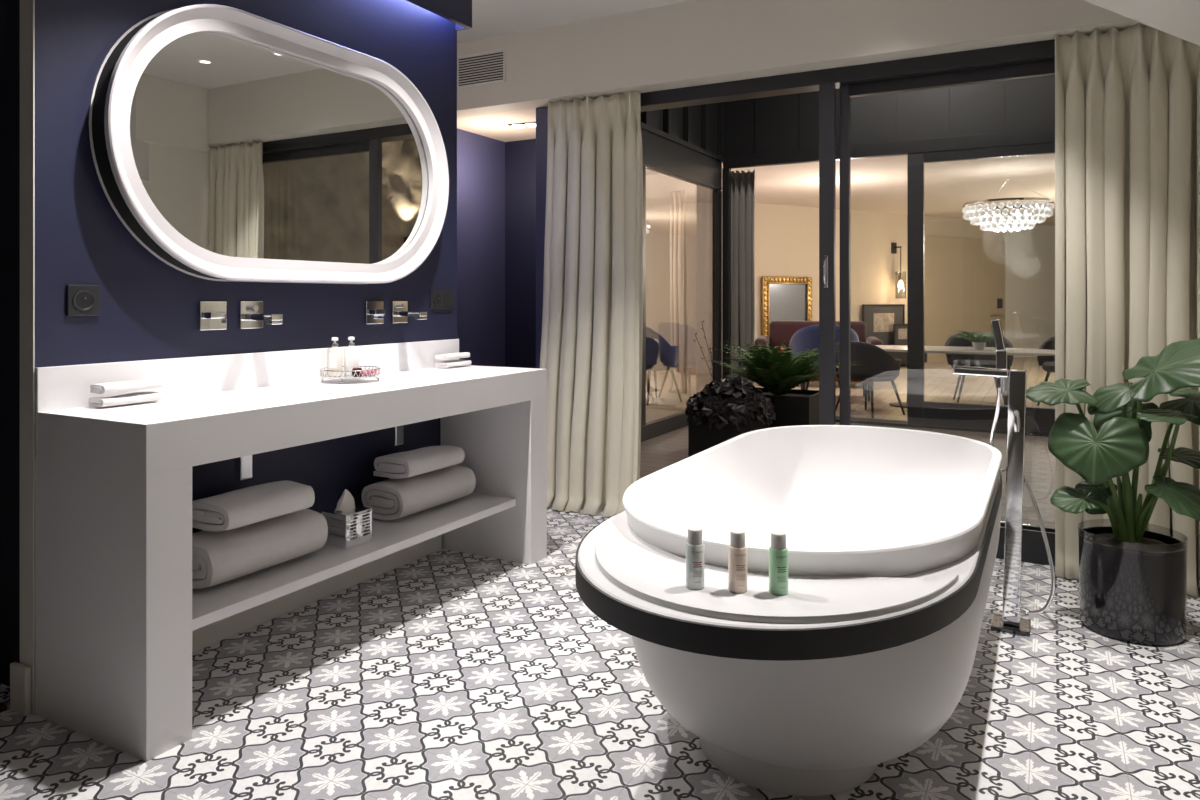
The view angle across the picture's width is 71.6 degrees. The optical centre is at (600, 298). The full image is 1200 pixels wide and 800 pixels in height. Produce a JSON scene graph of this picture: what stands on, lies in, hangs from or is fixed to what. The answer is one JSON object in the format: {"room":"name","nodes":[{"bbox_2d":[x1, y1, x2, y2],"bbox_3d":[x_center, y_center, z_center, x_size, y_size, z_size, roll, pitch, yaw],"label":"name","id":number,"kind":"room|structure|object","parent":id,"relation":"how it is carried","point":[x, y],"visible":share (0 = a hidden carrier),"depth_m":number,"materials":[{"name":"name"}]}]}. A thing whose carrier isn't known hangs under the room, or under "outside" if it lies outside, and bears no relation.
{"room":"bathroom","nodes":[
{"label":"bathroom","id":0,"kind":"room"},
{"bbox_2d":[0,0,19,686],"bbox_3d":[-1.889,-0.175,2.506,0.840,2.550,0.060,0,0,28],"label":"wall","id":1,"kind":"structure","parent":0,"point":[9,9],"depth_m":2.36,"materials":[{"name":"paint"}]},
{"bbox_2d":[35,0,456,532],"bbox_3d":[-1.103,-0.175,2.999,0.065,2.550,1.778,0,0,28],"label":"wall","id":2,"kind":"structure","parent":0,"point":[149,307],"depth_m":2.65,"materials":[{"name":"blue paint"}]},
{"bbox_2d":[10,662,30,715],"bbox_3d":[-1.544,1.038,2.212,0.077,0.125,0.015,0,0,28],"label":"baseboard","id":3,"kind":"structure","parent":2,"relation":"attached to","point":[20,674],"depth_m":2.20,"materials":[{"name":"paint"}]},
{"bbox_2d":[20,0,34,714],"bbox_3d":[-1.528,-0.175,2.215,0.066,2.550,0.004,0,0,28],"label":"trim","id":4,"kind":"structure","parent":2,"relation":"attached to","point":[27,7],"depth_m":2.21,"materials":[{"name":"paint"}]},
{"bbox_2d":[66,285,99,315],"bbox_3d":[-1.431,0.005,2.304,0.018,0.086,0.088,0,0,28],"label":"wall socket","id":5,"kind":"object","parent":2,"relation":"attached to","point":[81,300],"visible":1,"depth_m":2.30,"materials":[{"name":"black plastic"}]},
{"bbox_2d":[199,301,282,330],"bbox_3d":[-1.153,0.055,2.695,0.134,0.092,0.238,0,0,28],"label":"tap","id":6,"kind":"object","parent":2,"relation":"attached to","point":[212,314],"visible":1,"depth_m":2.71,"materials":[{"name":"silver metal"}]},
{"bbox_2d":[36,339,458,456],"bbox_3d":[-1.068,0.301,2.981,0.011,0.237,1.780,0,0,28],"label":"backsplash","id":7,"kind":"structure","parent":2,"relation":"attached to","point":[57,387],"depth_m":2.67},
{"bbox_2d":[89,4,448,283],"bbox_3d":[-1.040,-0.490,2.950,0.091,0.869,1.474,0,0,28],"label":"wall mirror","id":8,"kind":"object","parent":2,"relation":"attached to","point":[232,144],"visible":1,"depth_m":2.78,"materials":[{"name":"white paint"}]},
{"bbox_2d":[130,32,428,263],"bbox_3d":[-1.053,-0.490,2.957,0.010,0.729,1.334,0,0,28],"label":"mirror glass","id":9,"kind":"object","parent":8,"relation":"attached to","point":[246,148],"depth_m":2.83,"materials":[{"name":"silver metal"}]},
{"bbox_2d":[365,301,426,323],"bbox_3d":[-0.809,0.055,3.331,0.134,0.092,0.238,0,0,28],"label":"tap","id":10,"kind":"object","parent":2,"relation":"attached to","point":[374,310],"visible":1,"depth_m":3.35,"materials":[{"name":"silver metal"}]},
{"bbox_2d":[406,0,471,30],"bbox_3d":[-1.031,-1.330,2.973,0.084,0.240,1.756,0,0,28],"label":"valance","id":11,"kind":"object","parent":2,"relation":"attached to","point":[459,12],"visible":1,"depth_m":3.61,"materials":[{"name":"blue paint"}]},
{"bbox_2d":[430,290,452,309],"bbox_3d":[-0.698,0.005,3.661,0.018,0.086,0.150,0,0,28],"label":"wall socket","id":12,"kind":"object","parent":2,"relation":"attached to","point":[439,299],"visible":1,"depth_m":3.65,"materials":[{"name":"black plastic"}]},
{"bbox_2d":[445,294,450,305],"bbox_3d":[-0.678,0.005,3.691,0.003,0.052,0.046,0,0,28],"label":"rocker switch","id":13,"kind":"object","parent":12,"relation":"attached to","point":[447,296],"depth_m":3.69,"materials":[{"name":"black plastic"}]},
{"bbox_2d":[457,128,504,366],"bbox_3d":[-1.710,-0.175,3.910,0.160,2.550,4.500,0,0,28],"label":"wall","id":14,"kind":"structure","parent":0,"point":[480,159],"depth_m":5.46,"materials":[{"name":"blue paint"}]},
{"bbox_2d":[457,107,539,141],"bbox_3d":[-0.540,-1.310,5.244,0.950,0.480,0.840,0,0,28],"label":"ceiling","id":15,"kind":"structure","parent":0,"point":[495,125],"depth_m":5.15,"materials":[{"name":"paint"}]},
{"bbox_2d":[508,122,535,127],"bbox_3d":[-0.468,-1.065,5.114,0.180,0.010,0.100,0,0,23],"label":"recessed light","id":16,"kind":"object","parent":15,"relation":"in","point":[526,124],"visible":0.91,"depth_m":5.10,"materials":[{"name":"white plastic"}]},
{"bbox_2d":[505,139,535,367],"bbox_3d":[-0.443,0.015,5.624,0.440,2.170,0.080,0,0,28],"label":"wall","id":17,"kind":"structure","parent":0,"point":[520,156],"depth_m":5.63,"materials":[{"name":"blue paint"}]},
{"bbox_2d":[536,106,547,368],"bbox_3d":[-0.294,0.015,4.979,0.129,2.170,0.707,0,0,1],"label":"wall","id":18,"kind":"structure","parent":0,"point":[542,112],"depth_m":4.66,"materials":[{"name":"blue paint"}]},
{"bbox_2d":[457,0,693,43],"bbox_3d":[-0.714,-1.500,1.610,4.100,0.100,5.400,0,0,28],"label":"ceiling","id":19,"kind":"structure","parent":0,"point":[490,18],"depth_m":4.22,"materials":[{"name":"paint"}]},
{"bbox_2d":[0,505,1199,799],"bbox_3d":[-0.676,1.119,1.680,4.100,0.062,5.560,0,0,28],"label":"floor","id":20,"kind":"structure","parent":0,"point":[443,674],"depth_m":2.19,"materials":[{"name":"tile"}]},
{"bbox_2d":[35,339,546,761],"bbox_3d":[-0.864,0.641,2.873,0.475,0.917,1.784,0,0,28],"label":"vanity unit","id":21,"kind":"object","parent":20,"relation":"on","point":[118,609],"depth_m":2.23,"materials":[{"name":"white"}]},
{"bbox_2d":[192,509,327,588],"bbox_3d":[-1.091,0.762,2.570,0.256,0.138,0.425,0,0,28],"label":"folded towel","id":22,"kind":"object","parent":21,"relation":"on","point":[219,557],"visible":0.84,"depth_m":2.47,"materials":[{"name":"white fabric"}]},
{"bbox_2d":[192,480,314,531],"bbox_3d":[-1.077,0.636,2.567,0.211,0.084,0.325,0,0,28],"label":"folded towel","id":23,"kind":"object","parent":22,"relation":"on","point":[242,507],"visible":0.97,"depth_m":2.48,"materials":[{"name":"white fabric"}]},
{"bbox_2d":[38,365,546,474],"bbox_3d":[-0.859,0.360,2.870,0.463,0.120,1.784,0,0,28],"label":"countertop","id":24,"kind":"structure","parent":21,"relation":"on","point":[179,432],"depth_m":2.35,"materials":[{"name":"white stone"}]},
{"bbox_2d":[89,391,163,407],"bbox_3d":[-1.339,0.284,2.352,0.072,0.028,0.179,0,0,28],"label":"folded towel","id":25,"kind":"object","parent":24,"relation":"on","point":[137,397],"visible":1,"depth_m":2.32,"materials":[{"name":"white fabric"}]},
{"bbox_2d":[90,379,162,393],"bbox_3d":[-1.338,0.248,2.353,0.071,0.028,0.178,0,0,28],"label":"folded towel","id":26,"kind":"object","parent":25,"relation":"on","point":[123,386],"visible":1,"depth_m":2.32,"materials":[{"name":"white fabric"}]},
{"bbox_2d":[319,366,379,383],"bbox_3d":[-0.907,0.276,3.010,0.213,0.048,0.213,0,0,28],"label":"tray","id":27,"kind":"object","parent":24,"relation":"on","point":[376,374],"visible":0.86,"depth_m":2.94,"materials":[{"name":"silver metal"}]},
{"bbox_2d":[327,337,341,375],"bbox_3d":[-0.954,0.208,2.982,0.052,0.138,0.058,0,0,-7],"label":"pump bottle","id":28,"kind":"object","parent":27,"relation":"on","point":[334,353],"visible":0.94,"depth_m":2.96,"materials":[{"name":"white plastic"}]},
{"bbox_2d":[344,337,358,374],"bbox_3d":[-0.908,0.208,3.025,0.052,0.138,0.058,0,0,-7],"label":"pump bottle","id":29,"kind":"object","parent":27,"relation":"on","point":[351,353],"visible":0.88,"depth_m":3.01,"materials":[{"name":"white plastic"}]},
{"bbox_2d":[352,368,362,376],"bbox_3d":[-0.869,0.262,2.964,0.038,0.031,0.038,0,0,28],"label":"candle","id":30,"kind":"object","parent":27,"relation":"on","point":[357,372],"visible":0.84,"depth_m":2.95,"materials":[{"name":"red wax"}]},
{"bbox_2d":[363,370,377,373],"bbox_3d":[-0.848,0.269,3.029,0.052,0.017,0.070,0,0,6],"label":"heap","id":31,"kind":"object","parent":27,"relation":"on","point":[371,371],"visible":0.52,"depth_m":3.02,"materials":[{"name":"red"}]},
{"bbox_2d":[435,359,471,367],"bbox_3d":[-0.644,0.285,3.638,0.073,0.026,0.172,0,0,28],"label":"folded towel","id":32,"kind":"object","parent":24,"relation":"on","point":[451,363],"visible":1,"depth_m":3.60,"materials":[{"name":"white fabric"}]},
{"bbox_2d":[434,352,469,359],"bbox_3d":[-0.646,0.251,3.633,0.072,0.026,0.168,0,0,28],"label":"folded towel","id":33,"kind":"object","parent":32,"relation":"on","point":[448,356],"visible":1,"depth_m":3.59,"materials":[{"name":"white fabric"}]},
{"bbox_2d":[322,489,371,548],"bbox_3d":[-0.867,0.743,2.846,0.125,0.182,0.116,0,0,31],"label":"tissue box","id":34,"kind":"object","parent":21,"relation":"on","point":[349,524],"visible":0.98,"depth_m":2.81,"materials":[{"name":"silver metal"}]},
{"bbox_2d":[192,493,515,630],"bbox_3d":[-0.897,0.850,2.890,0.400,0.030,1.542,0,0,28],"label":"shelf","id":35,"kind":"object","parent":21,"relation":"attached to","point":[211,604],"depth_m":2.68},
{"bbox_2d":[361,465,475,519],"bbox_3d":[-0.715,0.763,3.310,0.221,0.136,0.446,0,0,28],"label":"folded towel","id":36,"kind":"object","parent":21,"relation":"on","point":[389,499],"visible":0.98,"depth_m":3.17,"materials":[{"name":"white fabric"}]},
{"bbox_2d":[373,445,464,478],"bbox_3d":[-0.716,0.643,3.299,0.192,0.081,0.335,0,0,28],"label":"folded towel","id":37,"kind":"object","parent":36,"relation":"on","point":[406,464],"visible":1,"depth_m":3.19,"materials":[{"name":"white fabric"}]},
{"bbox_2d":[575,425,1001,795],"bbox_3d":[0.624,0.799,2.356,0.872,0.599,2.025,0,0,28],"label":"bathtub","id":38,"kind":"object","parent":20,"relation":"on","point":[869,650],"visible":0.98,"depth_m":1.77,"materials":[{"name":"white ceramic"}]},
{"bbox_2d":[686,527,704,589],"bbox_3d":[0.180,0.497,1.595,0.036,0.112,0.036,0,0,4],"label":"toiletry bottle","id":39,"kind":"object","parent":38,"relation":"on","point":[695,547],"visible":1,"depth_m":1.58,"materials":[{"name":"plastic"}]},
{"bbox_2d":[728,530,746,592],"bbox_3d":[0.259,0.497,1.577,0.036,0.112,0.036,0,0,4],"label":"toiletry bottle","id":40,"kind":"object","parent":38,"relation":"on","point":[737,549],"visible":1,"depth_m":1.56,"materials":[{"name":"plastic"}]},
{"bbox_2d":[769,531,787,594],"bbox_3d":[0.334,0.497,1.566,0.036,0.112,0.036,0,0,4],"label":"toiletry bottle","id":41,"kind":"object","parent":38,"relation":"on","point":[778,551],"visible":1,"depth_m":1.55,"materials":[{"name":"plastic"}]},
{"bbox_2d":[622,425,1001,576],"bbox_3d":[0.682,0.716,2.465,0.872,0.432,1.760,0,0,28],"label":"basin","id":42,"kind":"object","parent":38,"relation":"in","point":[847,500],"depth_m":2.93,"materials":[{"name":"white ceramic"}]},
{"bbox_2d":[631,491,1000,769],"bbox_3d":[0.694,0.822,2.486,0.868,0.401,1.680,0,0,28],"label":"tub","id":43,"kind":"object","parent":38,"relation":"in","point":[872,708],"depth_m":1.79,"materials":[{"name":"white ceramic"}]},
{"bbox_2d":[953,319,1055,636],"bbox_3d":[1.345,0.585,2.806,0.254,1.030,0.222,0,0,-12],"label":"faucet","id":44,"kind":"object","parent":20,"relation":"on","point":[1010,621],"visible":0.93,"depth_m":2.76,"materials":[{"name":"silver metal"}]},
{"bbox_2d":[1026,338,1199,645],"bbox_3d":[1.776,0.611,2.782,0.654,0.977,0.393,0,0,28],"label":"potted plant","id":45,"kind":"object","parent":20,"relation":"on","point":[1133,578],"visible":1,"depth_m":2.70,"materials":[{"name":"green plant"}]},
{"bbox_2d":[1078,526,1186,645],"bbox_3d":[1.766,0.950,2.770,0.306,0.299,0.306,0,0,28],"label":"plant pot","id":46,"kind":"object","parent":20,"relation":"on","point":[1133,588],"depth_m":2.66,"materials":[{"name":"black ceramic"}]},
{"bbox_2d":[646,202,711,373],"bbox_3d":[0.072,-0.150,12.950,4.500,2.500,0.100,0,0,28],"label":"wall","id":47,"kind":"structure","parent":0,"point":[698,215],"depth_m":12.22,"materials":[{"name":"paint"}]},
{"bbox_2d":[640,102,724,162],"bbox_3d":[0.294,-2.300,6.441,0.140,1.999,3.540,0,0,28],"label":"wall","id":48,"kind":"structure","parent":0,"point":[698,128],"depth_m":7.38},
{"bbox_2d":[641,129,721,441],"bbox_3d":[0.418,-0.099,6.659,0.090,2.402,3.040,0,0,28],"label":"window","id":49,"kind":"structure","parent":48,"relation":"in","point":[662,155],"depth_m":7.09,"materials":[{"name":"black metal"}]},
{"bbox_2d":[688,406,768,456],"bbox_3d":[0.891,0.930,5.778,0.440,0.340,0.440,0,0,27],"label":"pot","id":50,"kind":"object","parent":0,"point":[701,437],"depth_m":5.61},
{"bbox_2d":[755,387,818,427],"bbox_3d":[1.335,0.900,6.243,0.560,0.400,0.460,0,0,27],"label":"pot","id":51,"kind":"object","parent":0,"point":[792,407],"depth_m":6.00,"materials":[{"name":"black"}]},
{"bbox_2d":[457,0,1145,117],"bbox_3d":[0.608,-1.310,4.055,4.100,0.480,0.159,0,0,28],"label":"wall","id":52,"kind":"structure","parent":0,"point":[696,42],"depth_m":3.94,"materials":[{"name":"beige paint"}]},
{"bbox_2d":[457,47,505,88],"bbox_3d":[-0.673,-1.285,4.652,0.340,0.190,0.008,0,0,28],"label":"air vent","id":53,"kind":"object","parent":52,"relation":"in","point":[487,67],"visible":0.94,"depth_m":4.65,"materials":[{"name":"metal"}]},
{"bbox_2d":[540,91,642,516],"bbox_3d":[-0.069,0.008,4.324,0.619,2.171,0.248,0,0,28],"label":"window curtain","id":54,"kind":"object","parent":52,"relation":"hanging from","point":[591,352],"visible":0.96,"depth_m":4.33,"materials":[{"name":"fabric"}]},
{"bbox_2d":[641,39,1054,565],"bbox_3d":[1.046,0.015,3.919,3.000,2.169,0.164,0,0,28],"label":"window frame","id":55,"kind":"structure","parent":52,"relation":"in","point":[1032,59],"depth_m":3.87,"materials":[{"name":"black metal"}]},
{"bbox_2d":[1055,22,1199,596],"bbox_3d":[2.047,0.008,3.214,0.516,2.171,0.174,0,0,28],"label":"window curtain","id":56,"kind":"object","parent":52,"relation":"hanging from","point":[1127,101],"visible":0.73,"depth_m":3.25,"materials":[{"name":"fabric"}]},
{"bbox_2d":[640,422,1054,526],"bbox_3d":[2.215,1.126,5.399,4.350,0.048,3.549,0,0,28],"label":"floor","id":57,"kind":"structure","parent":0,"point":[657,453],"depth_m":5.73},
{"bbox_2d":[685,321,775,456],"bbox_3d":[0.891,0.628,5.779,0.643,0.945,0.669,0,0,27],"label":"potted heuchera","id":58,"kind":"object","parent":57,"relation":"on","point":[728,408],"visible":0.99,"depth_m":5.61,"materials":[{"name":"plant"}]},
{"bbox_2d":[703,341,864,427],"bbox_3d":[1.421,0.696,6.220,1.157,0.808,1.154,0,0,-5],"label":"potted fern","id":59,"kind":"object","parent":57,"relation":"on","point":[775,371],"visible":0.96,"depth_m":6.05,"materials":[{"name":"plant"}]},
{"bbox_2d":[646,154,1054,225],"bbox_3d":[5.704,-1.450,12.117,15.000,0.100,11.410,0,0,28],"label":"ceiling","id":60,"kind":"structure","parent":0,"point":[878,184],"depth_m":10.22,"materials":[{"name":"paint"}]},
{"bbox_2d":[962,169,1054,231],"bbox_3d":[4.404,-1.062,9.018,0.904,0.676,0.898,0,0,28],"label":"chandelier","id":61,"kind":"object","parent":60,"relation":"hanging from","point":[1044,210],"visible":1,"depth_m":8.79,"materials":[{"name":"clear glass"}]},
{"bbox_2d":[646,356,1054,422],"bbox_3d":[5.066,1.125,10.938,15.000,0.050,14.090,0,0,28],"label":"floor","id":62,"kind":"structure","parent":0,"point":[940,382],"depth_m":9.95,"materials":[{"name":"brown wood"}]},
{"bbox_2d":[646,326,681,404],"bbox_3d":[0.531,0.681,8.876,0.606,0.844,0.694,0,0,-32],"label":"tub chair","id":63,"kind":"object","parent":62,"relation":"on","point":[660,355],"visible":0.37,"depth_m":8.58,"materials":[{"name":"blue fabric"}]},
{"bbox_2d":[669,189,687,393],"bbox_3d":[0.878,-0.080,9.539,0.125,2.323,0.250,0,0,-35],"label":"window curtain","id":64,"kind":"object","parent":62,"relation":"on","point":[678,306],"visible":0.93,"depth_m":9.50,"materials":[{"name":"beige fabric"}]},
{"bbox_2d":[754,321,882,351],"bbox_3d":[2.781,0.700,10.689,1.540,0.800,1.000,0,0,14],"label":"sofa","id":65,"kind":"object","parent":62,"relation":"on","point":[779,331],"visible":0.26,"depth_m":11.00,"materials":[{"name":"red fabric"}]},
{"bbox_2d":[789,325,858,389],"bbox_3d":[2.277,0.681,8.499,0.694,0.844,0.606,0,0,8],"label":"tub chair","id":66,"kind":"object","parent":62,"relation":"on","point":[807,337],"visible":0.2,"depth_m":8.29,"materials":[{"name":"blue fabric"}]},
{"bbox_2d":[801,374,869,400],"bbox_3d":[2.584,0.880,9.205,0.840,0.440,0.600,0,0,11],"label":"coffee table","id":67,"kind":"object","parent":62,"relation":"on","point":[839,374],"visible":0.12,"depth_m":8.91,"materials":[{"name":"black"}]},
{"bbox_2d":[836,341,904,417],"bbox_3d":[2.542,0.751,7.926,0.547,0.704,0.628,0,0,-32],"label":"dining chair","id":68,"kind":"object","parent":62,"relation":"on","point":[879,365],"visible":0.66,"depth_m":7.68,"materials":[{"name":"grey fabric"}]},
{"bbox_2d":[888,352,926,363],"bbox_3d":[4.503,0.958,13.268,1.760,0.285,0.380,0,0,-31],"label":"base cabinet","id":69,"kind":"object","parent":62,"relation":"on","point":[897,355],"visible":0.02,"depth_m":13.25,"materials":[{"name":"black wood"}]},
{"bbox_2d":[862,304,904,344],"bbox_3d":[4.593,0.454,13.507,0.980,0.720,0.025,0,0,-31],"label":"framed picture","id":70,"kind":"object","parent":69,"relation":"on","point":[879,319],"visible":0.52,"depth_m":13.49,"materials":[{"name":"black wood"}]},
{"bbox_2d":[873,313,893,331],"bbox_3d":[4.593,0.389,13.507,0.490,0.302,0.004,0,0,-31],"label":"print","id":71,"kind":"object","parent":70,"relation":"attached to","point":[882,322],"depth_m":13.50},
{"bbox_2d":[893,324,906,344],"bbox_3d":[4.928,0.614,13.591,0.420,0.400,0.025,0,0,-31],"label":"framed picture","id":72,"kind":"object","parent":69,"relation":"on","point":[899,330],"visible":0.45,"depth_m":13.56,"materials":[{"name":"black wood"}]},
{"bbox_2d":[898,329,906,338],"bbox_3d":[4.927,0.578,13.591,0.210,0.168,0.004,0,0,-31],"label":"print","id":73,"kind":"object","parent":72,"relation":"attached to","point":[902,333],"depth_m":13.59},
{"bbox_2d":[875,345,1054,407],"bbox_3d":[3.567,0.801,8.333,1.900,0.597,0.840,0,0,28],"label":"dining table","id":74,"kind":"object","parent":62,"relation":"on","point":[888,348],"visible":0.41,"depth_m":8.09,"materials":[{"name":"stone"}]},
{"bbox_2d":[947,330,1003,349],"bbox_3d":[3.719,0.404,8.258,0.530,0.196,0.453,0,0,28],"label":"table plant","id":75,"kind":"object","parent":74,"relation":"on","point":[978,340],"visible":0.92,"depth_m":8.20,"materials":[{"name":"green plant"}]},
{"bbox_2d":[945,332,1013,402],"bbox_3d":[3.999,0.736,8.801,0.672,0.734,0.586,0,0,18],"label":"dining chair","id":76,"kind":"object","parent":62,"relation":"on","point":[973,360],"visible":0.43,"depth_m":8.94,"materials":[{"name":"grey fabric"}]},
{"bbox_2d":[1037,336,1054,405],"bbox_3d":[4.816,0.736,8.528,0.547,0.734,0.628,0,0,-42],"label":"dining chair","id":77,"kind":"object","parent":62,"relation":"on","point":[1047,363],"visible":0.19,"depth_m":8.71,"materials":[{"name":"grey fabric"}]},
{"bbox_2d":[724,75,1054,155],"bbox_3d":[3.075,-2.330,6.989,4.350,1.939,0.092,0,0,28],"label":"wall","id":78,"kind":"structure","parent":0,"point":[790,121],"depth_m":7.21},
{"bbox_2d":[722,128,1054,436],"bbox_3d":[3.058,-0.129,6.960,4.350,2.462,0.100,0,0,28],"label":"window frame","id":79,"kind":"structure","parent":78,"relation":"in","point":[921,413],"depth_m":7.11,"materials":[{"name":"black metal"}]},
{"bbox_2d":[731,169,754,385],"bbox_3d":[1.362,-0.081,8.034,0.262,2.323,0.161,0,0,28],"label":"window curtain","id":80,"kind":"object","parent":79,"relation":"hanging from","point":[743,183],"visible":0.72,"depth_m":8.01,"materials":[{"name":"grey fabric"}]},
{"bbox_2d":[754,203,1054,364],"bbox_3d":[5.671,-0.150,14.286,8.850,2.500,0.100,0,0,-31],"label":"wall","id":81,"kind":"structure","parent":0,"point":[786,237],"depth_m":13.61,"materials":[{"name":"paint"}]},
{"bbox_2d":[761,276,811,335],"bbox_3d":[2.789,0.210,12.432,1.000,1.080,0.068,0,0,-31],"label":"gilded mirror","id":82,"kind":"object","parent":81,"relation":"attached to","point":[783,298],"visible":0.57,"depth_m":12.40,"materials":[{"name":"gold wood"}]},
{"bbox_2d":[769,284,806,324],"bbox_3d":[2.782,0.210,12.444,0.800,0.900,0.020,0,0,-31],"label":"mirror glass","id":83,"kind":"object","parent":82,"relation":"attached to","point":[787,302],"depth_m":12.43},
{"bbox_2d":[891,243,903,288],"bbox_3d":[4.879,-0.460,13.614,0.170,0.920,0.234,0,0,-31],"label":"wall lamp","id":84,"kind":"object","parent":81,"relation":"attached to","point":[894,246],"visible":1,"depth_m":13.58,"materials":[{"name":"black metal"}]},
{"bbox_2d":[924,235,1004,363],"bbox_3d":[6.423,0.015,14.633,2.262,2.170,0.079,0,0,-31],"label":"door","id":85,"kind":"structure","parent":81,"relation":"in","point":[964,278],"depth_m":14.57,"materials":[{"name":"paint"}]},
{"bbox_3d":[1.131,-0.175,0.817,0.100,2.550,5.760,0,0,28],"label":"wall","id":86,"kind":"structure","parent":0,"visible":0},
{"bbox_2d":[1084,0,1199,45],"bbox_3d":[1.545,-1.109,2.246,0.529,0.679,1.368,0,0,28],"label":"trim","id":87,"kind":"structure","parent":86,"relation":"attached to","point":[1178,18],"depth_m":2.25,"materials":[{"name":"paint"}]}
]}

